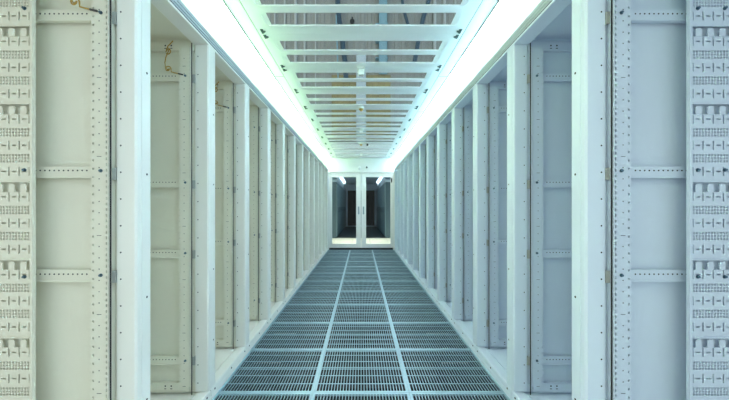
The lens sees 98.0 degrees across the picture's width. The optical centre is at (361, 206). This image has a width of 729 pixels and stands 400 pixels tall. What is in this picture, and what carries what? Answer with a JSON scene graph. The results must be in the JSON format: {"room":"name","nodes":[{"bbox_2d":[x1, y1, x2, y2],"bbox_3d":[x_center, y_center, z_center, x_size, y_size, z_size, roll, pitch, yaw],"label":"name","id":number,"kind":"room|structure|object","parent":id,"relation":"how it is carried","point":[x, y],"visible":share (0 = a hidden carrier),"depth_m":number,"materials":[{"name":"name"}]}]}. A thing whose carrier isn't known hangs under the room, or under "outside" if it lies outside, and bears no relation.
{"room":"server room","nodes":[
{"label":"server room","id":0,"kind":"room"},
{"bbox_2d":[260,0,461,141],"bbox_3d":[0.000,-4.642,9.440,12.000,5.600,0.080,0,0,0],"label":"ceiling","id":1,"kind":"structure","parent":0,"point":[321,18],"depth_m":9.40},
{"bbox_2d":[293,0,297,74],"bbox_3d":[-1.936,-4.543,9.357,0.104,5.400,0.084,0,0,0],"label":"conduit","id":2,"kind":"object","parent":1,"relation":"attached to","point":[295,1],"visible":0.18,"depth_m":9.32,"materials":[{"name":"grey"}]},
{"bbox_2d":[303,0,305,85],"bbox_3d":[-1.672,-4.543,9.366,0.080,5.400,0.066,0,0,0],"label":"conduit","id":3,"kind":"object","parent":1,"relation":"attached to","point":[304,1],"visible":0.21,"depth_m":9.35,"materials":[{"name":"grey"}]},
{"bbox_2d":[335,0,347,77],"bbox_3d":[-0.566,-4.920,9.200,0.405,2.476,0.144,0,0,0],"label":"hanging cable","id":4,"kind":"object","parent":1,"relation":"hanging from","point":[339,20],"visible":0.41,"depth_m":9.14,"materials":[{"name":"blue plastic"}]},
{"bbox_2d":[332,75,355,138],"bbox_3d":[-0.510,-2.922,9.363,0.720,1.940,0.050,0,0,0],"label":"board","id":5,"kind":"object","parent":1,"relation":"attached to","point":[333,76],"visible":0.21,"depth_m":9.34,"materials":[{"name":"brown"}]},
{"bbox_2d":[356,55,365,141],"bbox_3d":[0.000,-3.143,9.309,0.300,2.599,0.158,0,0,0],"label":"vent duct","id":6,"kind":"object","parent":1,"relation":"attached to","point":[359,58],"visible":0.36,"depth_m":9.24,"materials":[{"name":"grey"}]},
{"bbox_2d":[366,75,390,138],"bbox_3d":[0.510,-2.922,9.363,0.720,1.940,0.050,0,0,0],"label":"board","id":7,"kind":"object","parent":1,"relation":"attached to","point":[367,76],"visible":0.38,"depth_m":9.34,"materials":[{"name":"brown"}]},
{"bbox_2d":[375,0,387,73],"bbox_3d":[0.602,-5.567,9.319,0.360,3.349,0.159,0,0,0],"label":"cable tray","id":8,"kind":"object","parent":1,"relation":"attached to","point":[382,16],"visible":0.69,"depth_m":9.26,"materials":[{"name":"blue"}]},
{"bbox_2d":[432,0,435,58],"bbox_3d":[2.171,-4.543,9.352,0.115,5.400,0.094,0,0,0],"label":"conduit","id":9,"kind":"object","parent":1,"relation":"attached to","point":[434,1],"visible":0.1,"depth_m":9.31,"materials":[{"name":"grey"}]},
{"bbox_2d":[324,158,397,249],"bbox_3d":[0.000,-0.101,8.600,2.100,2.518,0.160,0,0,0],"label":"wall","id":10,"kind":"structure","parent":0,"point":[329,162],"depth_m":8.58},
{"bbox_2d":[329,173,360,247],"bbox_3d":[-0.433,0.093,8.617,0.858,2.030,0.057,0,0,0],"label":"door","id":11,"kind":"structure","parent":10,"relation":"in","point":[357,175],"depth_m":8.60,"materials":[{"name":"white metal"}]},
{"bbox_2d":[331,166,390,171],"bbox_3d":[0.000,-1.027,8.568,1.720,0.182,0.025,0,0,0],"label":"trim","id":12,"kind":"structure","parent":10,"relation":"attached to","point":[333,168],"depth_m":8.57,"materials":[{"name":"metal"}]},
{"bbox_2d":[329,248,392,249],"bbox_3d":[0.000,1.149,8.636,1.730,0.079,0.088,0,0,0],"label":"trim","id":13,"kind":"structure","parent":10,"relation":"attached to","point":[329,248],"depth_m":8.59,"materials":[{"name":"metal"}]},
{"bbox_2d":[332,157,389,157],"bbox_3d":[0.000,-1.340,8.506,1.566,0.020,0.144,0,0,0],"label":"strip","id":14,"kind":"object","parent":10,"relation":"attached to","point":[332,157],"visible":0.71,"depth_m":8.52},
{"bbox_2d":[361,173,392,247],"bbox_3d":[0.433,0.093,8.617,0.858,2.030,0.057,0,0,0],"label":"door","id":15,"kind":"structure","parent":10,"relation":"in","point":[363,175],"depth_m":8.60,"materials":[{"name":"white metal"}]},
{"bbox_2d":[271,272,450,390],"bbox_3d":[0.000,1.768,3.560,5.200,0.020,10.120,0,0,0],"label":"floor","id":16,"kind":"structure","parent":0,"point":[360,335],"depth_m":3.58,"materials":[{"name":"metal"}]},
{"bbox_2d":[221,250,501,399],"bbox_3d":[0.000,1.465,4.980,1.802,0.586,7.238,0,0,0],"label":"frame","id":17,"kind":"object","parent":16,"relation":"on","point":[350,263],"visible":0.2,"depth_m":3.17,"materials":[{"name":"grey"}]},
{"bbox_2d":[212,393,312,399],"bbox_3d":[-0.600,1.214,1.680,0.597,0.112,0.597,0,0,0],"label":"floor grating","id":18,"kind":"structure","parent":17,"relation":"on","point":[217,396],"depth_m":1.95,"materials":[{"name":"metal"}]},
{"bbox_2d":[217,349,323,392],"bbox_3d":[-0.600,1.214,2.280,0.597,0.112,0.597,0,0,0],"label":"floor grating","id":19,"kind":"structure","parent":17,"relation":"on","point":[250,376],"depth_m":2.26,"materials":[{"name":"black"}]},
{"bbox_2d":[251,322,330,348],"bbox_3d":[-0.600,1.214,2.880,0.597,0.112,0.597,0,0,0],"label":"floor grating","id":20,"kind":"structure","parent":17,"relation":"on","point":[268,340],"depth_m":2.89,"materials":[{"name":"black"}]},
{"bbox_2d":[272,304,335,321],"bbox_3d":[-0.600,1.214,3.480,0.597,0.112,0.597,0,0,0],"label":"floor grating","id":21,"kind":"structure","parent":17,"relation":"on","point":[284,315],"depth_m":3.49,"materials":[{"name":"black"}]},
{"bbox_2d":[286,291,338,303],"bbox_3d":[-0.600,1.214,4.080,0.597,0.112,0.597,0,0,0],"label":"floor grating","id":22,"kind":"structure","parent":17,"relation":"on","point":[294,299],"depth_m":4.07,"materials":[{"name":"black"}]},
{"bbox_2d":[296,281,341,298],"bbox_3d":[-0.600,1.214,4.680,0.597,0.112,0.597,0,0,0],"label":"floor grating","id":23,"kind":"structure","parent":17,"relation":"on","point":[302,287],"depth_m":4.68,"materials":[{"name":"black"}]},
{"bbox_2d":[304,273,343,287],"bbox_3d":[-0.600,1.214,5.280,0.597,0.112,0.597,0,0,0],"label":"floor grating","id":24,"kind":"structure","parent":17,"relation":"on","point":[311,276],"depth_m":5.25,"materials":[{"name":"black"}]},
{"bbox_2d":[310,266,345,272],"bbox_3d":[-0.600,1.214,5.880,0.597,0.112,0.597,0,0,0],"label":"floor grating","id":25,"kind":"structure","parent":17,"relation":"on","point":[317,269],"depth_m":5.89,"materials":[{"name":"black"}]},
{"bbox_2d":[316,261,346,265],"bbox_3d":[-0.600,1.214,6.480,0.597,0.112,0.597,0,0,0],"label":"floor grating","id":26,"kind":"structure","parent":17,"relation":"on","point":[323,262],"depth_m":6.53,"materials":[{"name":"black"}]},
{"bbox_2d":[320,257,347,260],"bbox_3d":[-0.600,1.214,7.080,0.597,0.112,0.597,0,0,0],"label":"floor grating","id":27,"kind":"structure","parent":17,"relation":"on","point":[322,258],"depth_m":7.11,"materials":[{"name":"black"}]},
{"bbox_2d":[323,253,348,256],"bbox_3d":[-0.600,1.214,7.680,0.597,0.112,0.597,0,0,0],"label":"floor grating","id":28,"kind":"structure","parent":17,"relation":"on","point":[325,254],"depth_m":7.66,"materials":[{"name":"black"}]},
{"bbox_2d":[326,250,349,252],"bbox_3d":[-0.600,1.214,8.280,0.597,0.112,0.597,0,0,0],"label":"floor grating","id":29,"kind":"structure","parent":17,"relation":"on","point":[328,251],"depth_m":8.27,"materials":[{"name":"black"}]},
{"bbox_2d":[311,393,410,399],"bbox_3d":[0.000,1.214,1.680,0.597,0.112,0.597,0,0,0],"label":"floor grating","id":30,"kind":"structure","parent":17,"relation":"on","point":[315,396],"depth_m":1.96,"materials":[{"name":"black"}]},
{"bbox_2d":[313,349,408,392],"bbox_3d":[0.000,1.214,2.280,0.597,0.112,0.597,0,0,0],"label":"floor grating","id":31,"kind":"structure","parent":17,"relation":"on","point":[333,377],"depth_m":2.29,"materials":[{"name":"black"}]},
{"bbox_2d":[336,291,385,303],"bbox_3d":[0.000,1.214,4.080,0.597,0.112,0.597,0,0,0],"label":"floor grating","id":32,"kind":"structure","parent":17,"relation":"on","point":[381,300],"depth_m":4.15,"materials":[{"name":"black"}]},
{"bbox_2d":[342,273,379,287],"bbox_3d":[0.000,1.214,5.280,0.597,0.112,0.597,0,0,0],"label":"floor grating","id":33,"kind":"structure","parent":17,"relation":"on","point":[353,274],"depth_m":5.21,"materials":[{"name":"black"}]},
{"bbox_2d":[344,266,377,272],"bbox_3d":[0.000,1.214,5.880,0.597,0.112,0.597,0,0,0],"label":"floor grating","id":34,"kind":"structure","parent":17,"relation":"on","point":[370,269],"depth_m":5.98,"materials":[{"name":"black"}]},
{"bbox_2d":[346,261,375,265],"bbox_3d":[0.000,1.214,6.480,0.597,0.112,0.597,0,0,0],"label":"floor grating","id":35,"kind":"structure","parent":17,"relation":"on","point":[357,262],"depth_m":6.51,"materials":[{"name":"black"}]},
{"bbox_2d":[347,257,374,260],"bbox_3d":[0.000,1.214,7.080,0.597,0.112,0.597,0,0,0],"label":"floor grating","id":36,"kind":"structure","parent":17,"relation":"on","point":[348,257],"depth_m":7.08,"materials":[{"name":"black"}]},
{"bbox_2d":[348,253,373,256],"bbox_3d":[0.000,1.214,7.680,0.597,0.112,0.597,0,0,0],"label":"floor grating","id":37,"kind":"structure","parent":17,"relation":"on","point":[359,255],"depth_m":7.61,"materials":[{"name":"black"}]},
{"bbox_2d":[349,250,372,252],"bbox_3d":[0.000,1.214,8.280,0.597,0.112,0.597,0,0,0],"label":"floor grating","id":38,"kind":"structure","parent":17,"relation":"on","point":[355,251],"depth_m":8.26,"materials":[{"name":"black"}]},
{"bbox_2d":[325,322,397,348],"bbox_3d":[0.000,1.214,2.880,0.597,0.112,0.597,0,0,0],"label":"floor grating","id":39,"kind":"structure","parent":17,"relation":"on","point":[334,341],"depth_m":2.93,"materials":[{"name":"black"}]},
{"bbox_2d":[332,304,390,321],"bbox_3d":[0.000,1.214,3.480,0.597,0.112,0.597,0,0,0],"label":"floor grating","id":40,"kind":"structure","parent":17,"relation":"on","point":[337,317],"depth_m":3.55,"materials":[{"name":"black"}]},
{"bbox_2d":[340,281,382,298],"bbox_3d":[0.000,1.214,4.680,0.597,0.112,0.597,0,0,0],"label":"floor grating","id":41,"kind":"structure","parent":17,"relation":"on","point":[342,288],"depth_m":4.69,"materials":[{"name":"black"}]},
{"bbox_2d":[372,250,395,252],"bbox_3d":[0.600,1.214,8.280,0.597,0.112,0.597,0,0,0],"label":"floor grating","id":42,"kind":"structure","parent":17,"relation":"on","point":[376,251],"depth_m":8.27,"materials":[{"name":"black"}]},
{"bbox_2d":[373,253,398,256],"bbox_3d":[0.600,1.214,7.680,0.597,0.112,0.597,0,0,0],"label":"floor grating","id":43,"kind":"structure","parent":17,"relation":"on","point":[385,254],"depth_m":7.65,"materials":[{"name":"black"}]},
{"bbox_2d":[374,257,402,260],"bbox_3d":[0.600,1.214,7.080,0.597,0.112,0.597,0,0,0],"label":"floor grating","id":44,"kind":"structure","parent":17,"relation":"on","point":[387,258],"depth_m":7.09,"materials":[{"name":"black"}]},
{"bbox_2d":[375,261,405,266],"bbox_3d":[0.600,1.214,6.480,0.597,0.112,0.597,0,0,0],"label":"floor grating","id":45,"kind":"structure","parent":17,"relation":"on","point":[383,262],"depth_m":6.51,"materials":[{"name":"black"}]},
{"bbox_2d":[377,266,411,272],"bbox_3d":[0.600,1.214,5.880,0.597,0.112,0.597,0,0,0],"label":"floor grating","id":46,"kind":"structure","parent":17,"relation":"on","point":[395,269],"depth_m":5.89,"materials":[{"name":"black"}]},
{"bbox_2d":[378,273,417,287],"bbox_3d":[0.600,1.214,5.280,0.597,0.112,0.597,0,0,0],"label":"floor grating","id":47,"kind":"structure","parent":17,"relation":"on","point":[413,278],"depth_m":5.25,"materials":[{"name":"black"}]},
{"bbox_2d":[380,281,425,298],"bbox_3d":[0.600,1.214,4.680,0.597,0.112,0.597,0,0,0],"label":"floor grating","id":48,"kind":"structure","parent":17,"relation":"on","point":[419,287],"depth_m":4.69,"materials":[{"name":"black"}]},
{"bbox_2d":[383,291,435,303],"bbox_3d":[0.600,1.214,4.080,0.597,0.112,0.597,0,0,0],"label":"floor grating","id":49,"kind":"structure","parent":17,"relation":"on","point":[426,299],"depth_m":4.07,"materials":[{"name":"black"}]},
{"bbox_2d":[386,304,449,321],"bbox_3d":[0.600,1.214,3.480,0.597,0.112,0.597,0,0,0],"label":"floor grating","id":50,"kind":"structure","parent":17,"relation":"on","point":[437,315],"depth_m":3.49,"materials":[{"name":"black"}]},
{"bbox_2d":[391,322,470,348],"bbox_3d":[0.600,1.214,2.880,0.597,0.112,0.597,0,0,0],"label":"floor grating","id":51,"kind":"structure","parent":17,"relation":"on","point":[453,339],"depth_m":2.89,"materials":[{"name":"black"}]},
{"bbox_2d":[398,349,504,392],"bbox_3d":[0.600,1.214,2.280,0.597,0.112,0.597,0,0,0],"label":"floor grating","id":52,"kind":"structure","parent":17,"relation":"on","point":[472,376],"depth_m":2.26,"materials":[{"name":"black"}]},
{"bbox_2d":[409,393,509,399],"bbox_3d":[0.600,1.214,1.680,0.597,0.112,0.597,0,0,0],"label":"floor grating","id":53,"kind":"structure","parent":17,"relation":"on","point":[503,396],"depth_m":1.95,"materials":[{"name":"black"}]},
{"bbox_2d":[332,225,389,243],"bbox_3d":[0.000,1.178,14.490,4.200,0.040,11.620,0,0,0],"label":"floor","id":54,"kind":"structure","parent":0,"point":[347,232],"depth_m":12.05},
{"bbox_2d":[332,182,337,237],"bbox_3d":[-1.420,0.113,12.205,1.060,2.090,0.686,0,0,0],"label":"tall cabinet","id":55,"kind":"object","parent":54,"relation":"on","point":[334,184],"visible":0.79,"depth_m":11.86,"materials":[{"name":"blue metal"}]},
{"bbox_2d":[338,184,339,234],"bbox_3d":[-1.420,0.113,12.895,1.060,2.090,0.686,0,0,0],"label":"tall cabinet","id":56,"kind":"object","parent":54,"relation":"on","point":[338,184],"visible":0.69,"depth_m":12.62,"materials":[{"name":"grey metal"}]},
{"bbox_2d":[382,185,382,233],"bbox_3d":[1.420,0.113,13.585,1.060,2.090,0.686,0,0,0],"label":"tall cabinet","id":57,"kind":"object","parent":54,"relation":"on","point":[382,185],"visible":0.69,"depth_m":13.33,"materials":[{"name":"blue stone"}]},
{"bbox_2d":[383,184,383,234],"bbox_3d":[1.420,0.113,12.895,1.060,2.090,0.686,0,0,0],"label":"tall cabinet","id":58,"kind":"object","parent":54,"relation":"on","point":[383,184],"visible":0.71,"depth_m":12.73,"materials":[{"name":"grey metal"}]},
{"bbox_2d":[384,182,389,237],"bbox_3d":[1.420,0.113,12.205,1.060,2.090,0.686,0,0,0],"label":"tall cabinet","id":59,"kind":"object","parent":54,"relation":"on","point":[386,184],"visible":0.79,"depth_m":11.86,"materials":[{"name":"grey metal"}]},
{"bbox_2d":[344,185,377,226],"bbox_3d":[0.000,-0.087,18.825,3.900,2.490,0.050,0,0,0],"label":"wall","id":60,"kind":"structure","parent":0,"point":[347,187],"depth_m":18.80,"materials":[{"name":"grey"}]},
{"bbox_2d":[332,177,389,184],"bbox_3d":[0.000,-1.347,15.325,3.900,0.030,6.950,0,0,0],"label":"ceiling","id":61,"kind":"structure","parent":0,"point":[350,180],"depth_m":15.94,"materials":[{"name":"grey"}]},
{"bbox_2d":[337,177,346,186],"bbox_3d":[-0.825,-1.172,14.340,0.210,0.260,4.400,0,0,0],"label":"lamp","id":62,"kind":"object","parent":61,"relation":"attached to","point":[342,180],"visible":0.73,"depth_m":14.57,"materials":[{"name":"white"}]},
{"bbox_2d":[375,177,384,186],"bbox_3d":[0.825,-1.172,14.340,0.210,0.260,4.400,0,0,0],"label":"lamp","id":63,"kind":"object","parent":61,"relation":"attached to","point":[379,180],"visible":0.74,"depth_m":14.37,"materials":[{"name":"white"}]},
{"bbox_2d":[330,144,391,155],"bbox_3d":[0.000,-1.622,9.330,12.000,0.440,0.300,0,0,0],"label":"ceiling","id":64,"kind":"structure","parent":0,"point":[330,144],"depth_m":9.18,"materials":[{"name":"white"}]},
{"bbox_2d":[348,190,374,224],"bbox_3d":[0.000,-0.102,19.555,2.500,2.520,1.390,0,0,0],"label":"wall","id":65,"kind":"structure","parent":0,"point":[370,194],"depth_m":20.20,"materials":[{"name":"black"}]},
{"bbox_2d":[257,313,467,362],"bbox_3d":[0.000,1.458,3.560,5.200,0.600,10.120,0,0,0],"label":"floor","id":66,"kind":"structure","parent":0,"point":[293,313],"depth_m":3.48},
{"bbox_2d":[0,0,140,399],"bbox_3d":[-1.448,0.076,0.997,1.104,2.164,0.599,0,0,0],"label":"rack","id":67,"kind":"object","parent":66,"relation":"on","point":[70,70],"visible":1,"depth_m":1.27,"materials":[{"name":"grey"}]},
{"bbox_2d":[141,0,210,399],"bbox_3d":[-1.448,0.076,1.597,1.104,2.164,0.599,0,0,0],"label":"rack","id":68,"kind":"object","parent":66,"relation":"on","point":[175,74],"visible":0.25,"depth_m":1.87,"materials":[{"name":"grey"}]},
{"bbox_2d":[150,395,193,399],"bbox_3d":[-1.459,1.104,1.579,0.962,0.008,0.556,0,0,0],"label":"tray","id":69,"kind":"object","parent":68,"relation":"on","point":[152,397],"depth_m":1.83,"materials":[{"name":"metal"}]},
{"bbox_2d":[150,39,246,399],"bbox_3d":[-1.448,0.076,2.197,1.104,2.164,0.599,0,0,0],"label":"rack","id":70,"kind":"object","parent":66,"relation":"on","point":[228,98],"visible":0.23,"depth_m":2.46,"materials":[{"name":"silver metal"}]},
{"bbox_2d":[215,349,234,371],"bbox_3d":[-1.459,1.104,2.179,0.962,0.008,0.556,0,0,0],"label":"tray","id":71,"kind":"object","parent":70,"relation":"on","point":[221,355],"depth_m":2.33,"materials":[{"name":"metal"}]},
{"bbox_2d":[215,80,268,353],"bbox_3d":[-1.448,0.076,2.797,1.104,2.164,0.599,0,0,0],"label":"rack","id":72,"kind":"object","parent":66,"relation":"on","point":[257,114],"visible":0.16,"depth_m":3.06,"materials":[{"name":"grey"}]},
{"bbox_2d":[249,104,283,324],"bbox_3d":[-1.448,0.076,3.397,1.104,2.164,0.599,0,0,0],"label":"rack","id":73,"kind":"object","parent":66,"relation":"on","point":[276,128],"visible":0.13,"depth_m":3.67,"materials":[{"name":"silver metal"}]},
{"bbox_2d":[170,0,327,170],"bbox_3d":[-0.958,-1.158,3.487,0.144,0.367,10.175,0,0,0],"label":"ceiling light","id":74,"kind":"object","parent":73,"relation":"on","point":[213,19],"visible":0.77,"depth_m":2.53,"materials":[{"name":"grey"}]},
{"bbox_2d":[224,0,331,157],"bbox_3d":[-0.834,-1.345,3.487,0.104,0.031,10.175,0,0,0],"label":"rail","id":75,"kind":"object","parent":74,"relation":"attached to","point":[236,7],"visible":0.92,"depth_m":2.80,"materials":[{"name":"grey"}]},
{"bbox_2d":[240,0,481,33],"bbox_3d":[0.000,-1.330,2.132,1.562,0.024,0.598,0,0,0],"label":"frame","id":76,"kind":"object","parent":75,"relation":"attached to","point":[257,11],"visible":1,"depth_m":2.17,"materials":[{"name":"white"}]},
{"bbox_2d":[260,34,461,67],"bbox_3d":[0.000,-1.330,2.732,1.562,0.024,0.598,0,0,0],"label":"roof panel","id":77,"kind":"object","parent":75,"relation":"attached to","point":[272,41],"visible":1,"depth_m":2.70,"materials":[{"name":"grey metal"}]},
{"bbox_2d":[357,66,364,76],"bbox_3d":[0.000,-1.292,3.030,0.072,0.075,0.072,0,0,0],"label":"ceiling detector","id":78,"kind":"object","parent":77,"relation":"attached to","point":[360,69],"visible":1,"depth_m":3.00,"materials":[{"name":"white"}]},
{"bbox_2d":[280,68,441,90],"bbox_3d":[0.000,-1.330,3.333,1.562,0.024,0.598,0,0,0],"label":"roof panel","id":79,"kind":"object","parent":75,"relation":"attached to","point":[289,74],"visible":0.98,"depth_m":3.31,"materials":[{"name":"grey metal"}]},
{"bbox_2d":[293,91,428,107],"bbox_3d":[0.000,-1.330,3.933,1.562,0.024,0.598,0,0,0],"label":"roof panel","id":80,"kind":"object","parent":75,"relation":"attached to","point":[301,96],"visible":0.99,"depth_m":3.92,"materials":[{"name":"grey metal"}]},
{"bbox_2d":[310,120,411,129],"bbox_3d":[0.000,-1.330,5.133,1.562,0.024,0.598,0,0,0],"label":"roof panel","id":81,"kind":"object","parent":75,"relation":"attached to","point":[316,123],"visible":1,"depth_m":5.11,"materials":[{"name":"grey metal"}]},
{"bbox_2d":[324,143,397,148],"bbox_3d":[0.000,-1.330,6.933,1.562,0.024,0.598,0,0,0],"label":"roof panel","id":82,"kind":"object","parent":75,"relation":"attached to","point":[394,145],"visible":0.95,"depth_m":6.97,"materials":[{"name":"grey metal"}]},
{"bbox_2d":[320,137,401,143],"bbox_3d":[0.000,-1.330,6.332,1.562,0.024,0.598,0,0,0],"label":"roof panel","id":83,"kind":"object","parent":75,"relation":"attached to","point":[325,140],"visible":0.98,"depth_m":6.30,"materials":[{"name":"grey metal"}]},
{"bbox_2d":[327,149,394,153],"bbox_3d":[0.000,-1.330,7.532,1.562,0.024,0.598,0,0,0],"label":"roof panel","id":84,"kind":"object","parent":75,"relation":"attached to","point":[391,151],"visible":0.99,"depth_m":7.49,"materials":[{"name":"grey metal"}]},
{"bbox_2d":[303,107,419,119],"bbox_3d":[0.000,-1.330,4.532,1.562,0.024,0.598,0,0,0],"label":"roof panel","id":85,"kind":"object","parent":75,"relation":"attached to","point":[412,111],"visible":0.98,"depth_m":4.51,"materials":[{"name":"grey metal"}]},
{"bbox_2d":[316,129,406,137],"bbox_3d":[0.000,-1.330,5.732,1.562,0.024,0.598,0,0,0],"label":"roof panel","id":86,"kind":"object","parent":75,"relation":"attached to","point":[400,133],"visible":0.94,"depth_m":5.70,"materials":[{"name":"grey metal"}]},
{"bbox_2d":[330,153,392,156],"bbox_3d":[0.000,-1.330,8.133,1.562,0.024,0.598,0,0,0],"label":"roof panel","id":87,"kind":"object","parent":75,"relation":"attached to","point":[331,154],"visible":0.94,"depth_m":8.10,"materials":[{"name":"grey metal"}]},
{"bbox_2d":[271,121,294,305],"bbox_3d":[-1.448,0.076,3.997,1.104,2.164,0.599,0,0,0],"label":"rack","id":88,"kind":"object","parent":66,"relation":"on","point":[289,137],"visible":0.14,"depth_m":4.27,"materials":[{"name":"silver metal"}]},
{"bbox_2d":[285,136,302,291],"bbox_3d":[-1.448,0.076,4.597,1.104,2.164,0.599,0,0,0],"label":"rack","id":89,"kind":"object","parent":66,"relation":"on","point":[298,145],"visible":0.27,"depth_m":4.87,"materials":[{"name":"grey"}]},
{"bbox_2d":[297,145,308,280],"bbox_3d":[-1.448,0.076,5.197,1.104,2.164,0.599,0,0,0],"label":"rack","id":90,"kind":"object","parent":66,"relation":"on","point":[305,150],"visible":0.16,"depth_m":5.47,"materials":[{"name":"grey"}]},
{"bbox_2d":[304,151,313,273],"bbox_3d":[-1.448,0.076,5.797,1.104,2.164,0.599,0,0,0],"label":"rack","id":91,"kind":"object","parent":66,"relation":"on","point":[311,157],"visible":0.11,"depth_m":6.07,"materials":[{"name":"grey"}]},
{"bbox_2d":[310,157,318,266],"bbox_3d":[-1.448,0.076,6.397,1.104,2.164,0.599,0,0,0],"label":"rack","id":92,"kind":"object","parent":66,"relation":"on","point":[316,260],"visible":0.07,"depth_m":6.67,"materials":[{"name":"grey"}]},
{"bbox_2d":[318,161,321,260],"bbox_3d":[-1.448,0.076,6.997,1.104,2.164,0.599,0,0,0],"label":"rack","id":93,"kind":"object","parent":66,"relation":"on","point":[319,163],"visible":0.09,"depth_m":7.27,"materials":[{"name":"grey"}]},
{"bbox_2d":[322,165,324,256],"bbox_3d":[-1.448,0.076,7.597,1.104,2.164,0.599,0,0,0],"label":"rack","id":94,"kind":"object","parent":66,"relation":"on","point":[323,168],"visible":0.08,"depth_m":7.87,"materials":[{"name":"grey"}]},
{"bbox_2d":[325,169,327,252],"bbox_3d":[-1.448,0.076,8.197,1.104,2.164,0.599,0,0,0],"label":"rack","id":95,"kind":"object","parent":66,"relation":"on","point":[326,171],"visible":0.09,"depth_m":8.47,"materials":[{"name":"grey"}]},
{"bbox_2d":[395,169,396,252],"bbox_3d":[1.448,0.076,8.197,1.104,2.164,0.599,0,0,0],"label":"rack","id":96,"kind":"object","parent":66,"relation":"on","point":[396,169],"visible":0.02,"depth_m":8.47,"materials":[{"name":"grey"}]},
{"bbox_2d":[397,166,399,256],"bbox_3d":[1.448,0.076,7.597,1.104,2.164,0.599,0,0,0],"label":"rack","id":97,"kind":"object","parent":66,"relation":"on","point":[398,168],"visible":0.12,"depth_m":7.87,"materials":[{"name":"grey"}]},
{"bbox_2d":[400,161,403,261],"bbox_3d":[1.448,0.076,6.997,1.104,2.164,0.599,0,0,0],"label":"rack","id":98,"kind":"object","parent":66,"relation":"on","point":[402,163],"visible":0.11,"depth_m":7.27,"materials":[{"name":"grey"}]},
{"bbox_2d":[404,157,407,266],"bbox_3d":[1.448,0.076,6.397,1.104,2.164,0.599,0,0,0],"label":"rack","id":99,"kind":"object","parent":66,"relation":"on","point":[406,159],"visible":0.07,"depth_m":6.67,"materials":[{"name":"grey"}]},
{"bbox_2d":[408,152,417,272],"bbox_3d":[1.448,0.076,5.797,1.104,2.164,0.599,0,0,0],"label":"rack","id":100,"kind":"object","parent":66,"relation":"on","point":[410,157],"visible":0.11,"depth_m":6.07,"materials":[{"name":"grey"}]},
{"bbox_2d":[413,145,426,280],"bbox_3d":[1.448,0.076,5.197,1.104,2.164,0.599,0,0,0],"label":"rack","id":101,"kind":"object","parent":66,"relation":"on","point":[416,150],"visible":0.07,"depth_m":5.47,"materials":[{"name":"grey"}]},
{"bbox_2d":[419,135,436,290],"bbox_3d":[1.448,0.076,4.597,1.104,2.164,0.599,0,0,0],"label":"rack","id":102,"kind":"object","parent":66,"relation":"on","point":[423,146],"visible":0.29,"depth_m":4.87,"materials":[{"name":"grey"}]},
{"bbox_2d":[427,121,451,305],"bbox_3d":[1.448,0.076,3.997,1.104,2.164,0.599,0,0,0],"label":"rack","id":103,"kind":"object","parent":66,"relation":"on","point":[433,135],"visible":0.12,"depth_m":4.27,"materials":[{"name":"silver metal"}]},
{"bbox_2d":[438,104,472,324],"bbox_3d":[1.448,0.076,3.397,1.104,2.164,0.599,0,0,0],"label":"rack","id":104,"kind":"object","parent":66,"relation":"on","point":[445,128],"visible":0.16,"depth_m":3.67,"materials":[{"name":"silver metal"}]},
{"bbox_2d":[453,80,506,352],"bbox_3d":[1.448,0.076,2.797,1.104,2.164,0.599,0,0,0],"label":"rack","id":105,"kind":"object","parent":66,"relation":"on","point":[463,114],"visible":0.16,"depth_m":3.05,"materials":[{"name":"silver metal"}]},
{"bbox_2d":[463,321,472,332],"bbox_3d":[1.459,1.104,2.779,0.962,0.008,0.556,0,0,0],"label":"tray","id":106,"kind":"object","parent":105,"relation":"on","point":[468,324],"depth_m":2.94,"materials":[{"name":"metal"}]},
{"bbox_2d":[475,39,571,399],"bbox_3d":[1.448,0.076,2.197,1.104,2.164,0.599,0,0,0],"label":"rack","id":107,"kind":"object","parent":66,"relation":"on","point":[493,99],"visible":0.15,"depth_m":2.46,"materials":[{"name":"silver metal"}]},
{"bbox_2d":[487,349,506,371],"bbox_3d":[1.459,1.104,2.179,0.962,0.008,0.556,0,0,0],"label":"tray","id":108,"kind":"object","parent":107,"relation":"on","point":[500,355],"depth_m":2.33,"materials":[{"name":"metal"}]},
{"bbox_2d":[511,0,580,399],"bbox_3d":[1.448,0.076,1.597,1.104,2.164,0.599,0,0,0],"label":"rack","id":109,"kind":"object","parent":66,"relation":"on","point":[546,74],"visible":0.23,"depth_m":1.87,"materials":[{"name":"grey"}]},
{"bbox_2d":[394,0,551,170],"bbox_3d":[0.958,-1.158,3.487,0.144,0.367,10.175,0,0,0],"label":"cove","id":110,"kind":"object","parent":109,"relation":"on","point":[508,19],"visible":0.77,"depth_m":2.53,"materials":[{"name":"white painted metal"},{"name":"translucent white plastic"}]},
{"bbox_2d":[390,0,498,157],"bbox_3d":[0.834,-1.345,3.487,0.104,0.031,10.175,0,0,0],"label":"light","id":111,"kind":"object","parent":110,"relation":"attached to","point":[485,8],"visible":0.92,"depth_m":2.80,"materials":[{"name":"white"}]},
{"bbox_2d":[528,395,571,399],"bbox_3d":[1.459,1.104,1.579,0.962,0.008,0.556,0,0,0],"label":"tray","id":112,"kind":"object","parent":109,"relation":"on","point":[532,397],"depth_m":1.83,"materials":[{"name":"metal"}]},
{"bbox_2d":[581,0,728,399],"bbox_3d":[1.448,0.076,0.997,1.104,2.164,0.599,0,0,0],"label":"rack","id":113,"kind":"object","parent":66,"relation":"on","point":[655,73],"visible":1,"depth_m":1.27,"materials":[{"name":"grey"}]},
{"bbox_2d":[400,0,408,23],"bbox_3d":[1.292,-5.501,9.200,0.344,1.319,0.085,0,0,0],"label":"cable","id":114,"kind":"object","parent":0,"point":[402,1],"visible":0.35,"depth_m":9.16,"materials":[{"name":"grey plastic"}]},
{"bbox_2d":[412,0,430,61],"bbox_3d":[1.742,-5.070,9.050,0.579,1.999,0.130,0,0,0],"label":"cable","id":115,"kind":"object","parent":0,"point":[423,16],"visible":0.46,"depth_m":9.00,"materials":[{"name":"blue plastic"}]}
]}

